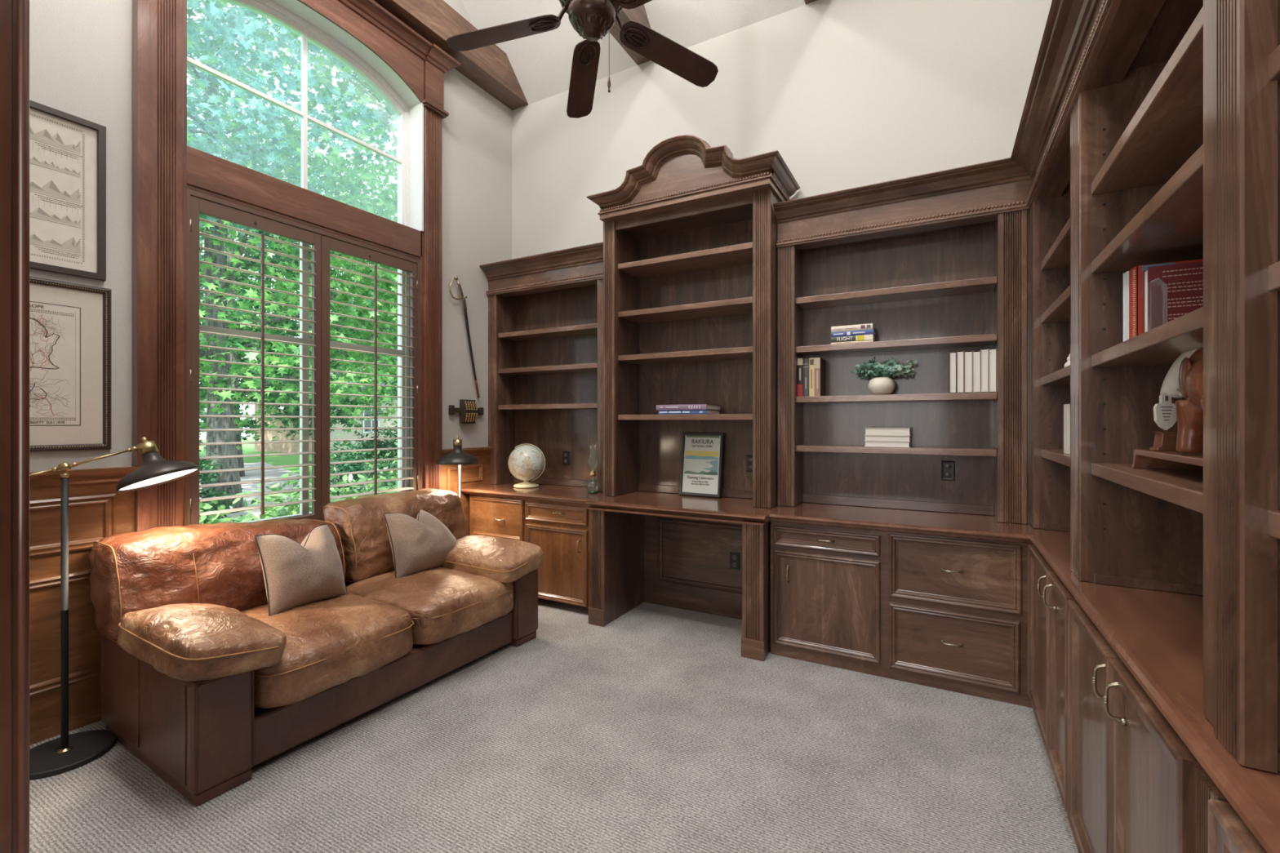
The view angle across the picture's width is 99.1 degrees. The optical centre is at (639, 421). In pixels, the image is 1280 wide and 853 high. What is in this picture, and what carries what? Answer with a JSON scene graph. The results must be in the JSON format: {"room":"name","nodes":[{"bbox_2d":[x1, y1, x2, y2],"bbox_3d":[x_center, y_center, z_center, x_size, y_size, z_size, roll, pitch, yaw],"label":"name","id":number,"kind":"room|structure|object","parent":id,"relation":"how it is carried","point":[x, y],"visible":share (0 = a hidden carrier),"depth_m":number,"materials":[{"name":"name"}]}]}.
{"room":"library","nodes":[
{"label":"library","id":0,"kind":"room"},
{"bbox_2d":[29,0,511,491],"bbox_3d":[-2.126,-1.604,3.434,0.180,5.968,3.840,0,0,29],"label":"wall","id":1,"kind":"structure","parent":0,"point":[81,51],"depth_m":2.64,"materials":[{"name":"paint"}]},
{"bbox_2d":[29,99,106,280],"bbox_3d":[-2.641,-1.016,2.288,0.022,0.717,0.596,0,0,29],"label":"framed picture","id":2,"kind":"object","parent":1,"relation":"attached to","point":[68,152],"visible":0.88,"depth_m":2.44,"materials":[{"name":"beige paper"}]},
{"bbox_2d":[29,275,111,452],"bbox_3d":[-2.648,-0.246,2.275,0.022,0.753,0.666,0,0,29],"label":"framed picture","id":3,"kind":"object","parent":1,"relation":"attached to","point":[70,323],"visible":0.72,"depth_m":2.45,"materials":[{"name":"beige paper"}]},
{"bbox_2d":[29,446,493,745],"bbox_3d":[-2.062,0.797,3.296,0.064,1.165,3.260,0,0,29],"label":"wainscoting","id":4,"kind":"structure","parent":1,"relation":"attached to","point":[96,512],"depth_m":2.44,"materials":[{"name":"orange wood"}]},
{"bbox_2d":[132,0,441,532],"bbox_3d":[-2.033,-0.580,3.454,0.162,3.920,1.835,0,0,29],"label":"trim","id":5,"kind":"structure","parent":1,"relation":"attached to","point":[159,27],"depth_m":2.72,"materials":[{"name":"brown wood"}]},
{"bbox_2d":[186,0,408,226],"bbox_3d":[-2.129,-1.933,3.521,0.070,1.227,1.448,0,0,29],"label":"window","id":6,"kind":"structure","parent":1,"relation":"in","point":[268,9],"depth_m":3.58,"materials":[{"name":"white plastic"}]},
{"bbox_2d":[199,241,408,523],"bbox_3d":[-2.129,-0.340,3.521,0.070,1.960,1.448,0,0,29],"label":"window","id":7,"kind":"structure","parent":1,"relation":"in","point":[304,338],"depth_m":3.49,"materials":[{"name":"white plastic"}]},
{"bbox_2d":[190,195,320,524],"bbox_3d":[-2.176,-0.273,3.133,0.078,1.805,0.689,0,0,29],"label":"plantation shutter","id":8,"kind":"object","parent":7,"relation":"attached to","point":[197,206],"visible":0.81,"depth_m":3.11,"materials":[{"name":"brown wood"}]},
{"bbox_2d":[320,235,417,520],"bbox_3d":[-1.835,-0.273,3.752,0.078,1.805,0.717,0,0,29],"label":"plantation shutter","id":9,"kind":"object","parent":7,"relation":"attached to","point":[327,244],"visible":0.8,"depth_m":3.68,"materials":[{"name":"brown wood"}]},
{"bbox_2d":[186,146,422,260],"bbox_3d":[-2.034,-0.371,3.475,0.140,2.103,1.520,0,0,29],"label":"trim","id":10,"kind":"structure","parent":1,"relation":"attached to","point":[208,174],"depth_m":3.27,"materials":[{"name":"brown wood"}]},
{"bbox_2d":[271,0,423,231],"bbox_3d":[-2.032,-1.984,3.474,0.145,1.121,1.460,0,0,29],"label":"trim","id":11,"kind":"structure","parent":1,"relation":"attached to","point":[415,107],"depth_m":4.04,"materials":[{"name":"white paint"}]},
{"bbox_2d":[297,0,460,119],"bbox_3d":[-1.945,-2.577,3.423,0.148,0.438,1.991,0,0,29],"label":"trim","id":12,"kind":"structure","parent":1,"relation":"attached to","point":[421,64],"depth_m":3.86,"materials":[{"name":"brown wood"}]},
{"bbox_2d":[448,275,479,397],"bbox_3d":[-1.431,-0.681,4.454,0.050,0.962,0.329,0,0,29],"label":"sword","id":13,"kind":"object","parent":1,"relation":"attached to","point":[455,277],"visible":1,"depth_m":4.46,"materials":[{"name":"black metal"}]},
{"bbox_2d":[448,399,484,423],"bbox_3d":[-1.402,-0.082,4.469,0.086,0.196,0.356,0,0,29],"label":"carving","id":14,"kind":"object","parent":1,"relation":"attached to","point":[468,410],"visible":1,"depth_m":4.42,"materials":[{"name":"brown wood"}]},
{"bbox_2d":[29,599,1078,852],"bbox_3d":[-0.809,1.440,1.360,4.530,0.120,6.200,0,0,29],"label":"floor","id":15,"kind":"structure","parent":0,"point":[650,730],"depth_m":2.17,"materials":[{"name":"carpet"}]},
{"bbox_2d":[29,436,200,779],"bbox_3d":[-2.293,0.724,2.349,0.310,1.311,0.641,0,0,39],"label":"floor lamp","id":16,"kind":"object","parent":15,"relation":"on","point":[66,753],"visible":0.98,"depth_m":2.25,"materials":[{"name":"black metal"}]},
{"bbox_2d":[120,469,196,489],"bbox_3d":[-2.192,0.259,2.490,0.274,0.097,0.280,0,0,29],"label":"diffuser","id":17,"kind":"object","parent":16,"relation":"attached to","point":[138,479],"depth_m":2.42,"materials":[{"name":"beige"}]},
{"bbox_2d":[88,488,542,806],"bbox_3d":[-1.529,0.926,2.966,1.158,0.908,1.948,0,0,31],"label":"leather sofa","id":18,"kind":"object","parent":15,"relation":"on","point":[203,686],"visible":0.85,"depth_m":2.42,"materials":[{"name":"brown leather"}]},
{"bbox_2d":[88,519,346,640],"bbox_3d":[-2.080,0.740,2.792,0.393,0.464,1.034,0,0,31],"label":"cushion","id":19,"kind":"object","parent":18,"relation":"on","point":[220,564],"depth_m":2.52,"materials":[{"name":"leather"}]},
{"bbox_2d":[253,523,347,616],"bbox_3d":[-1.700,0.737,2.764,0.281,0.387,0.406,0,0,25],"label":"throw pillow","id":20,"kind":"object","parent":18,"relation":"on","point":[295,574],"visible":0.97,"depth_m":2.65,"materials":[{"name":"beige fabric"}]},
{"bbox_2d":[240,591,413,708],"bbox_3d":[-1.598,1.028,2.602,0.825,0.267,0.731,0,0,31],"label":"seat cushion","id":21,"kind":"object","parent":18,"relation":"on","point":[332,644],"depth_m":2.43,"materials":[{"name":"brown leather"}]},
{"bbox_2d":[324,488,468,582],"bbox_3d":[-1.583,0.721,3.616,0.391,0.499,0.891,0,0,31],"label":"cushion","id":22,"kind":"object","parent":18,"relation":"on","point":[361,523],"depth_m":3.33,"materials":[{"name":"brown leather"}]},
{"bbox_2d":[382,509,456,577],"bbox_3d":[-1.350,0.737,3.404,0.298,0.387,0.473,0,0,25],"label":"throw pillow","id":23,"kind":"object","parent":18,"relation":"on","point":[424,542],"visible":0.93,"depth_m":3.26,"materials":[{"name":"beige fabric"}]},
{"bbox_2d":[346,566,513,644],"bbox_3d":[-1.231,1.031,3.207,0.822,0.262,0.700,0,0,31],"label":"seat cushion","id":24,"kind":"object","parent":18,"relation":"on","point":[444,605],"depth_m":3.01,"materials":[{"name":"brown leather"}]},
{"bbox_2d":[436,435,478,498],"bbox_3d":[-1.392,0.744,4.189,0.335,1.271,0.350,0,0,29],"label":"floor lamp","id":25,"kind":"object","parent":15,"relation":"on","point":[458,457],"visible":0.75,"depth_m":4.10,"materials":[{"name":"black metal"}]},
{"bbox_2d":[470,493,590,608],"bbox_3d":[-0.709,0.983,4.374,1.252,0.795,0.606,0,0,29],"label":"base cabinet","id":26,"kind":"object","parent":15,"relation":"on","point":[561,529],"visible":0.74,"depth_m":4.04,"materials":[{"name":"orange wood"}]},
{"bbox_2d":[461,482,608,504],"bbox_3d":[-0.739,0.562,4.373,1.281,0.045,0.637,0,0,29],"label":"countertop","id":27,"kind":"structure","parent":26,"relation":"on","point":[556,493],"depth_m":4.20,"materials":[{"name":"brown wood"}]},
{"bbox_2d":[507,444,545,488],"bbox_3d":[-0.940,0.360,4.516,0.296,0.355,0.298,0,0,29],"label":"globe","id":28,"kind":"object","parent":27,"relation":"on","point":[526,463],"visible":1,"depth_m":4.42,"materials":[{"name":"beige plastic"}]},
{"bbox_2d":[479,241,603,492],"bbox_3d":[-0.714,-0.395,4.496,1.262,1.866,0.396,0,0,29],"label":"bookcase","id":29,"kind":"object","parent":27,"relation":"on","point":[545,310],"visible":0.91,"depth_m":4.62,"materials":[{"name":"brown wood"}]},
{"bbox_2d":[562,451,569,465],"bbox_3d":[-0.626,0.308,4.604,0.072,0.118,0.009,0,0,29],"label":"power outlet","id":30,"kind":"object","parent":29,"relation":"attached to","point":[566,455],"visible":1,"depth_m":4.60,"materials":[{"name":"black plastic"}]},
{"bbox_2d":[586,444,599,493],"bbox_3d":[-0.356,0.356,4.125,0.096,0.362,0.096,0,0,-36],"label":"oil lamp","id":31,"kind":"object","parent":27,"relation":"on","point":[593,473],"visible":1,"depth_m":4.14,"materials":[{"name":"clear glass"}]},
{"bbox_2d":[585,490,782,661],"bbox_3d":[0.344,0.960,3.728,1.236,0.840,0.720,0,0,29],"label":"desk","id":32,"kind":"object","parent":15,"relation":"on","point":[663,548],"visible":0.98,"depth_m":3.83,"materials":[{"name":"brown wood"}]},
{"bbox_2d":[586,134,799,508],"bbox_3d":[0.356,-0.676,3.802,1.368,2.429,0.579,0,0,29],"label":"bookcase","id":33,"kind":"object","parent":32,"relation":"on","point":[690,231],"visible":0.98,"depth_m":3.90,"materials":[{"name":"brown wood"}]},
{"bbox_2d":[657,409,719,414],"bbox_3d":[0.349,-0.066,3.867,0.365,0.030,0.260,0,0,29],"label":"book","id":34,"kind":"object","parent":33,"relation":"on","point":[661,411],"visible":0.96,"depth_m":3.76,"materials":[{"name":"paper"}]},
{"bbox_2d":[656,404,720,410],"bbox_3d":[0.345,-0.100,3.866,0.378,0.036,0.276,0,0,29],"label":"book","id":35,"kind":"object","parent":34,"relation":"on","point":[691,406],"visible":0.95,"depth_m":3.75,"materials":[{"name":"paper"}]},
{"bbox_2d":[746,454,752,471],"bbox_3d":[0.779,0.294,3.830,0.074,0.120,0.009,0,0,29],"label":"power outlet","id":36,"kind":"object","parent":33,"relation":"attached to","point":[748,457],"visible":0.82,"depth_m":3.83,"materials":[{"name":"black plastic"}]},
{"bbox_2d":[679,432,724,497],"bbox_3d":[0.445,0.309,3.959,0.332,0.458,0.071,0,0,32],"label":"framed poster","id":37,"kind":"object","parent":32,"relation":"on","point":[702,453],"visible":1,"depth_m":3.95,"materials":[{"name":"white paper"}]},
{"bbox_2d":[729,551,739,569],"bbox_3d":[0.663,0.975,3.820,0.074,0.118,0.009,0,0,29],"label":"power outlet","id":38,"kind":"object","parent":32,"relation":"attached to","point":[734,557],"visible":1,"depth_m":3.82,"materials":[{"name":"black plastic"}]},
{"bbox_2d":[770,520,1031,707],"bbox_3d":[1.469,0.983,3.168,1.289,0.795,0.613,0,0,29],"label":"base cabinet","id":39,"kind":"object","parent":15,"relation":"on","point":[947,613],"visible":0.98,"depth_m":2.89,"materials":[{"name":"brown wood"}]},
{"bbox_2d":[768,502,1279,852],"bbox_3d":[0.941,0.562,1.799,1.671,0.045,3.520,0,0,29],"label":"countertop","id":40,"kind":"structure","parent":39,"relation":"on","point":[1157,635],"depth_m":1.42,"materials":[{"name":"brown wood"}]},
{"bbox_2d":[773,157,1031,524],"bbox_3d":[1.515,-0.414,3.266,1.342,1.905,0.396,0,0,29],"label":"bookcase","id":41,"kind":"object","parent":40,"relation":"on","point":[938,262],"visible":0.98,"depth_m":3.29,"materials":[{"name":"brown wood"}]},
{"bbox_2d":[797,358,803,396],"bbox_3d":[1.067,-0.284,3.571,0.034,0.246,0.175,0,0,29],"label":"book","id":42,"kind":"object","parent":41,"relation":"on","point":[800,361],"visible":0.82,"depth_m":3.49,"materials":[{"name":"paper"}]},
{"bbox_2d":[803,358,808,396],"bbox_3d":[1.099,-0.282,3.554,0.036,0.243,0.175,0,0,29],"label":"book","id":43,"kind":"object","parent":41,"relation":"on","point":[806,361],"visible":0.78,"depth_m":3.48,"materials":[{"name":"paper"}]},
{"bbox_2d":[808,357,814,395],"bbox_3d":[1.129,-0.282,3.532,0.033,0.243,0.175,0,0,29],"label":"book","id":44,"kind":"object","parent":41,"relation":"on","point":[811,361],"visible":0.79,"depth_m":3.46,"materials":[{"name":"paper"}]},
{"bbox_2d":[814,357,825,395],"bbox_3d":[1.165,-0.282,3.523,0.034,0.242,0.205,0,0,29],"label":"book","id":45,"kind":"object","parent":41,"relation":"on","point":[820,363],"visible":0.91,"depth_m":3.44,"materials":[{"name":"paper"}]},
{"bbox_2d":[831,339,874,344],"bbox_3d":[1.335,-0.485,3.413,0.242,0.015,0.155,0,0,29],"label":"book","id":46,"kind":"object","parent":41,"relation":"on","point":[860,341],"visible":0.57,"depth_m":3.35,"materials":[{"name":"paper"}]},
{"bbox_2d":[831,334,875,342],"bbox_3d":[1.335,-0.510,3.414,0.242,0.032,0.162,0,0,29],"label":"book","id":47,"kind":"object","parent":46,"relation":"on","point":[863,337],"visible":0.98,"depth_m":3.34,"materials":[{"name":"paper"}]},
{"bbox_2d":[831,328,876,337],"bbox_3d":[1.339,-0.542,3.416,0.246,0.030,0.165,0,0,29],"label":"book","id":48,"kind":"object","parent":47,"relation":"on","point":[872,331],"visible":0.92,"depth_m":3.35,"materials":[{"name":"paper"}]},
{"bbox_2d":[831,323,875,332],"bbox_3d":[1.333,-0.576,3.413,0.240,0.034,0.156,0,0,29],"label":"book","id":49,"kind":"object","parent":48,"relation":"on","point":[860,326],"visible":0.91,"depth_m":3.35,"materials":[{"name":"paper"}]},
{"bbox_2d":[851,356,917,395],"bbox_3d":[1.471,-0.280,3.301,0.369,0.236,0.176,0,0,29],"label":"potted plant","id":50,"kind":"object","parent":41,"relation":"on","point":[882,384],"visible":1,"depth_m":3.26,"materials":[{"name":"green plant"}]},
{"bbox_2d":[864,440,911,447],"bbox_3d":[1.508,0.134,3.320,0.247,0.035,0.170,0,0,29],"label":"book","id":51,"kind":"object","parent":41,"relation":"on","point":[868,443],"visible":0.82,"depth_m":3.25,"materials":[{"name":"paper"}]},
{"bbox_2d":[864,435,911,441],"bbox_3d":[1.509,0.099,3.319,0.249,0.033,0.170,0,0,29],"label":"book","id":52,"kind":"object","parent":51,"relation":"on","point":[868,437],"visible":0.82,"depth_m":3.25,"materials":[{"name":"paper"}]},
{"bbox_2d":[864,427,911,435],"bbox_3d":[1.510,0.059,3.318,0.248,0.045,0.170,0,0,29],"label":"book","id":53,"kind":"object","parent":52,"relation":"on","point":[868,431],"visible":1,"depth_m":3.24,"materials":[{"name":"paper"}]},
{"bbox_2d":[941,460,955,480],"bbox_3d":[1.833,0.292,3.248,0.072,0.118,0.009,0,0,29],"label":"power outlet","id":54,"kind":"object","parent":41,"relation":"attached to","point":[948,468],"visible":1,"depth_m":3.25,"materials":[{"name":"black plastic"}]},
{"bbox_2d":[944,463,951,469],"bbox_3d":[1.832,0.266,3.246,0.033,0.033,0.004,0,0,29],"label":"receptacle","id":55,"kind":"object","parent":54,"relation":"attached to","point":[947,466],"depth_m":3.24,"materials":[{"name":"black plastic"}]},
{"bbox_2d":[945,472,951,478],"bbox_3d":[1.832,0.318,3.246,0.033,0.033,0.004,0,0,29],"label":"receptacle","id":56,"kind":"object","parent":54,"relation":"attached to","point":[948,475],"depth_m":3.24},
{"bbox_2d":[949,351,956,393],"bbox_3d":[1.804,-0.277,3.150,0.034,0.232,0.160,0,0,29],"label":"book","id":57,"kind":"object","parent":41,"relation":"on","point":[953,356],"visible":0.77,"depth_m":3.08,"materials":[{"name":"paper"}]},
{"bbox_2d":[956,351,964,392],"bbox_3d":[1.836,-0.279,3.133,0.034,0.235,0.160,0,0,29],"label":"book","id":58,"kind":"object","parent":41,"relation":"on","point":[960,355],"visible":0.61,"depth_m":3.07,"materials":[{"name":"paper"}]},
{"bbox_2d":[964,351,972,392],"bbox_3d":[1.870,-0.277,3.114,0.040,0.232,0.160,0,0,29],"label":"book","id":59,"kind":"object","parent":41,"relation":"on","point":[967,355],"visible":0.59,"depth_m":3.05,"materials":[{"name":"paper"}]},
{"bbox_2d":[972,351,980,392],"bbox_3d":[1.904,-0.276,3.095,0.035,0.230,0.160,0,0,29],"label":"book","id":60,"kind":"object","parent":41,"relation":"on","point":[975,355],"visible":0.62,"depth_m":3.03,"materials":[{"name":"paper"}]},
{"bbox_2d":[979,348,988,392],"bbox_3d":[1.937,-0.281,3.077,0.037,0.240,0.160,0,0,29],"label":"book","id":61,"kind":"object","parent":41,"relation":"on","point":[984,353],"visible":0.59,"depth_m":3.01,"materials":[{"name":"paper"}]},
{"bbox_2d":[988,348,996,392],"bbox_3d":[1.970,-0.281,3.059,0.035,0.239,0.160,0,0,29],"label":"book","id":62,"kind":"object","parent":41,"relation":"on","point":[992,353],"visible":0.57,"depth_m":2.99,"materials":[{"name":"paper"}]},
{"bbox_2d":[1010,56,1072,531],"bbox_3d":[1.933,-0.414,2.355,0.481,1.905,1.007,0,0,29],"label":"bookcase","id":63,"kind":"object","parent":40,"relation":"on","point":[1042,146],"visible":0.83,"depth_m":2.70,"materials":[{"name":"brown wood"}]},
{"bbox_2d":[1063,404,1070,453],"bbox_3d":[1.840,0.031,2.349,0.012,0.212,0.092,0,0,29],"label":"book","id":64,"kind":"object","parent":63,"relation":"on","point":[1066,406],"visible":0.8,"depth_m":2.32,"materials":[{"name":"beige paper"}]},
{"bbox_2d":[1063,353,1070,367],"bbox_3d":[1.892,-0.262,2.394,0.050,0.077,0.050,0,0,29],"label":"figurine","id":65,"kind":"object","parent":63,"relation":"on","point":[1068,363],"visible":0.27,"depth_m":2.39,"materials":[{"name":"white ceramic"}]},
{"bbox_2d":[1037,0,1213,725],"bbox_3d":[1.402,-0.414,1.393,0.481,1.905,1.190,0,0,29],"label":"bookcase","id":66,"kind":"object","parent":40,"relation":"on","point":[1139,101],"visible":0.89,"depth_m":1.73,"materials":[{"name":"brown wood"}]},
{"bbox_2d":[1123,272,1125,341],"bbox_3d":[1.602,-0.342,1.645,0.224,0.238,0.022,0,0,29],"label":"book","id":67,"kind":"object","parent":66,"relation":"on","point":[1124,273],"visible":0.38,"depth_m":1.69,"materials":[{"name":"paper"}]},
{"bbox_2d":[1125,271,1129,340],"bbox_3d":[1.588,-0.341,1.620,0.225,0.236,0.030,0,0,29],"label":"book","id":68,"kind":"object","parent":66,"relation":"on","point":[1127,273],"visible":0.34,"depth_m":1.66,"materials":[{"name":"paper"}]},
{"bbox_2d":[1147,277,1167,330],"bbox_3d":[1.376,-0.302,1.451,0.034,0.158,0.020,0,0,29],"label":"acrylic award","id":69,"kind":"object","parent":66,"relation":"on","point":[1158,279],"visible":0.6,"depth_m":1.45,"materials":[{"name":"clear plastic"}]},
{"bbox_2d":[1129,258,1203,338],"bbox_3d":[1.568,-0.339,1.565,0.246,0.232,0.076,0,0,29],"label":"book","id":70,"kind":"object","parent":66,"relation":"on","point":[1135,273],"visible":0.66,"depth_m":1.59,"materials":[{"name":"paper"}]},
{"bbox_2d":[1131,448,1203,470],"bbox_3d":[1.374,0.108,1.275,0.185,0.056,0.712,0,0,29],"label":"wooden stand","id":71,"kind":"object","parent":66,"relation":"on","point":[1143,458],"visible":0.44,"depth_m":1.54,"materials":[{"name":"brown wood"}]},
{"bbox_2d":[1149,392,1177,450],"bbox_3d":[1.446,0.000,1.504,0.054,0.158,0.032,0,0,11],"label":"plaque","id":72,"kind":"object","parent":71,"relation":"on","point":[1164,411],"visible":0.91,"depth_m":1.50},
{"bbox_2d":[1160,348,1198,398],"bbox_3d":[1.418,-0.069,1.331,0.068,0.294,0.412,0,0,18],"label":"tusk","id":73,"kind":"object","parent":71,"relation":"on","point":[1170,385],"visible":0.18,"depth_m":1.48},
{"bbox_2d":[1175,346,1203,453],"bbox_3d":[1.320,-0.053,1.230,0.150,0.258,0.402,0,0,29],"label":"carving","id":74,"kind":"object","parent":71,"relation":"on","point":[1189,411],"visible":0.35,"depth_m":1.28,"materials":[{"name":"brown wood"}]},
{"bbox_2d":[1142,261,1203,333],"bbox_3d":[1.518,-0.325,1.468,0.240,0.204,0.046,0,0,29],"label":"book","id":75,"kind":"object","parent":66,"relation":"on","point":[1184,282],"visible":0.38,"depth_m":1.48,"materials":[{"name":"paper"}]},
{"bbox_2d":[1213,0,1279,773],"bbox_3d":[0.864,-0.414,0.418,0.481,1.905,1.037,0,0,29],"label":"bookcase","id":76,"kind":"object","parent":40,"relation":"on","point":[1246,33],"visible":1,"depth_m":0.85,"materials":[{"name":"brown wood"}]},
{"bbox_2d":[1027,544,1075,812],"bbox_3d":[1.807,0.978,2.113,0.456,0.805,0.982,0,0,29],"label":"base cabinet","id":77,"kind":"object","parent":15,"relation":"on","point":[1048,597],"visible":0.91,"depth_m":2.08,"materials":[{"name":"brown wood"}]},
{"bbox_2d":[1066,600,1229,852],"bbox_3d":[1.310,0.978,1.210,0.456,0.805,1.075,0,0,29],"label":"base cabinet","id":78,"kind":"object","parent":15,"relation":"on","point":[1134,785],"visible":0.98,"depth_m":1.28,"materials":[{"name":"brown wood"}]},
{"bbox_2d":[1207,798,1266,852],"bbox_3d":[0.836,0.978,0.351,0.456,0.805,0.883,0,0,29],"label":"base cabinet","id":79,"kind":"object","parent":15,"relation":"on","point":[1227,833],"visible":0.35,"depth_m":0.79,"materials":[{"name":"brown wood"}]},
{"bbox_2d":[461,0,817,111],"bbox_3d":[-0.224,-3.715,2.419,4.730,2.030,3.780,0,0,29],"label":"ceiling","id":80,"kind":"structure","parent":0,"point":[541,63],"depth_m":4.35,"materials":[{"name":"paint"}]},
{"bbox_2d":[373,0,528,110],"bbox_3d":[-1.937,-2.985,3.387,0.194,0.290,3.538,0,0,29],"label":"ceiling beam","id":81,"kind":"structure","parent":80,"relation":"attached to","point":[490,68],"depth_m":4.26,"materials":[{"name":"brown wood"}]},
{"bbox_2d":[446,0,718,118],"bbox_3d":[-0.224,-2.999,2.390,1.262,3.042,1.233,0,0,29],"label":"ceiling fan","id":82,"kind":"object","parent":80,"relation":"hanging from","point":[592,20],"visible":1,"depth_m":2.53,"materials":[{"name":"brown wood"}]},
{"bbox_2d":[609,4,650,65],"bbox_3d":[-0.790,-2.985,2.754,0.194,0.290,3.538,0,0,29],"label":"ceiling beam","id":83,"kind":"structure","parent":80,"relation":"attached to","point":[638,14],"depth_m":4.00,"materials":[{"name":"brown wood"}]},
{"bbox_2d":[804,0,817,4],"bbox_3d":[0.357,-2.985,2.121,0.194,0.290,3.538,0,0,29],"label":"ceiling beam","id":84,"kind":"structure","parent":80,"relation":"attached to","point":[806,2],"depth_m":3.69,"materials":[{"name":"brown wood"}]},
{"bbox_2d":[511,0,1052,258],"bbox_3d":[0.673,-0.755,4.026,4.510,4.270,0.100,0,0,29],"label":"wall","id":85,"kind":"structure","parent":0,"point":[850,94],"depth_m":3.69,"materials":[{"name":"paint"}]},
{"bbox_3d":[-1.095,-0.740,0.821,4.510,4.240,0.140,0,0,29],"label":"wall","id":86,"kind":"structure","parent":0,"visible":0},
{"bbox_2d":[0,0,29,852],"bbox_3d":[-0.303,0.105,0.384,1.818,2.550,0.176,0,0,29],"label":"door","id":87,"kind":"structure","parent":86,"relation":"in","point":[14,14],"depth_m":0.82,"materials":[{"name":"brown wood"}]},
{"label":"outside","id":88,"kind":"structure","parent":0,"visible":0},
{"bbox_2d":[199,462,395,520],"bbox_3d":[-11.046,1.650,14.715,15.999,0.020,5.644,0,0,41],"label":"driveway","id":89,"kind":"structure","parent":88,"point":[269,473],"depth_m":14.45,"materials":[{"name":"concrete"}]},
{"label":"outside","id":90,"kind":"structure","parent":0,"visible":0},
{"bbox_2d":[199,438,397,522],"bbox_3d":[-20.611,1.760,28.502,56.370,0.200,90.000,0,0,29],"label":"ground","id":91,"kind":"structure","parent":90,"point":[247,449],"depth_m":24.72,"materials":[{"name":"green plant"}]},
{"bbox_2d":[199,449,244,524],"bbox_3d":[-7.628,0.975,7.989,2.650,1.783,2.946,0,0,-8],"label":"shrub","id":92,"kind":"object","parent":91,"relation":"on","point":[210,492],"visible":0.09,"depth_m":8.71,"materials":[{"name":"green plant"}]},
{"bbox_2d":[199,500,273,524],"bbox_3d":[-3.515,1.145,3.949,1.847,1.489,1.902,0,0,-28],"label":"shrub","id":93,"kind":"object","parent":91,"relation":"on","point":[206,506],"visible":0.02,"depth_m":4.22,"materials":[{"name":"green plant"}]},
{"bbox_2d":[199,226,354,424],"bbox_3d":[-19.415,-4.881,23.479,14.874,13.088,13.897,0,0,38],"label":"tree","id":94,"kind":"object","parent":91,"relation":"on","point":[246,264],"visible":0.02,"depth_m":21.23,"materials":[{"name":"green plant"}]},
{"bbox_2d":[200,471,355,524],"bbox_3d":[-3.142,1.188,4.948,2.096,1.433,1.848,0,0,40],"label":"shrub","id":95,"kind":"object","parent":91,"relation":"on","point":[292,509],"visible":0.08,"depth_m":4.71,"materials":[{"name":"green plant"}]},
{"bbox_2d":[186,0,397,515],"bbox_3d":[-7.516,-4.152,10.383,9.412,11.634,9.546,0,0,29],"label":"tree","id":96,"kind":"object","parent":91,"relation":"on","point":[352,178],"visible":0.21,"depth_m":9.49,"materials":[{"name":"green plant"}]},
{"bbox_2d":[186,66,397,476],"bbox_3d":[-12.149,-4.128,15.750,10.603,11.584,12.492,0,0,12],"label":"tree","id":97,"kind":"object","parent":91,"relation":"on","point":[275,260],"visible":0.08,"depth_m":16.18,"materials":[{"name":"green plant"}]},
{"bbox_2d":[186,0,397,258],"bbox_3d":[-7.327,-3.977,7.654,7.630,11.277,7.111,0,0,2],"label":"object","id":98,"kind":"object","parent":91,"relation":"on","point":[238,27],"visible":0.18,"depth_m":7.55,"materials":[{"name":"green plant"}]},
{"bbox_2d":[254,360,397,453],"bbox_3d":[-16.154,-1.130,34.895,7.200,5.580,13.500,0,0,29],"label":"brick house","id":99,"kind":"structure","parent":91,"relation":"on","point":[287,447],"depth_m":29.90,"materials":[{"name":"grey brick"}]},
{"bbox_2d":[282,431,397,504],"bbox_3d":[-4.276,1.002,8.023,1.948,1.700,2.015,0,0,-31],"label":"shrub","id":100,"kind":"object","parent":91,"relation":"on","point":[354,468],"visible":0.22,"depth_m":7.95,"materials":[{"name":"green plant"}]},
{"bbox_2d":[293,157,397,445],"bbox_3d":[-4.337,-2.352,13.945,7.877,8.026,8.130,0,0,-8],"label":"tree","id":101,"kind":"object","parent":91,"relation":"on","point":[387,285],"visible":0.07,"depth_m":12.57,"materials":[{"name":"green plant"}]},
{"bbox_2d":[329,462,397,502],"bbox_3d":[-2.611,1.173,5.735,1.820,1.495,2.069,0,0,17],"label":"shrub","id":102,"kind":"object","parent":91,"relation":"on","point":[344,477],"visible":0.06,"depth_m":5.70,"materials":[{"name":"green plant"}]},
{"bbox_2d":[332,425,397,476],"bbox_3d":[-7.995,0.973,17.481,3.374,1.807,3.430,0,0,-26],"label":"shrub","id":103,"kind":"object","parent":91,"relation":"on","point":[386,443],"visible":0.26,"depth_m":16.88,"materials":[{"name":"green plant"}]},
{"bbox_2d":[343,216,397,402],"bbox_3d":[-9.907,-4.005,26.498,10.492,11.334,8.669,0,0,42],"label":"tree","id":104,"kind":"object","parent":91,"relation":"on","point":[381,216],"visible":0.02,"depth_m":25.77,"materials":[{"name":"green plant"}]},
{"bbox_2d":[378,442,397,488],"bbox_3d":[-3.262,0.881,9.380,2.563,1.999,2.404,0,0,-30],"label":"shrub","id":105,"kind":"object","parent":91,"relation":"on","point":[395,443],"visible":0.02,"depth_m":8.99,"materials":[{"name":"green plant"}]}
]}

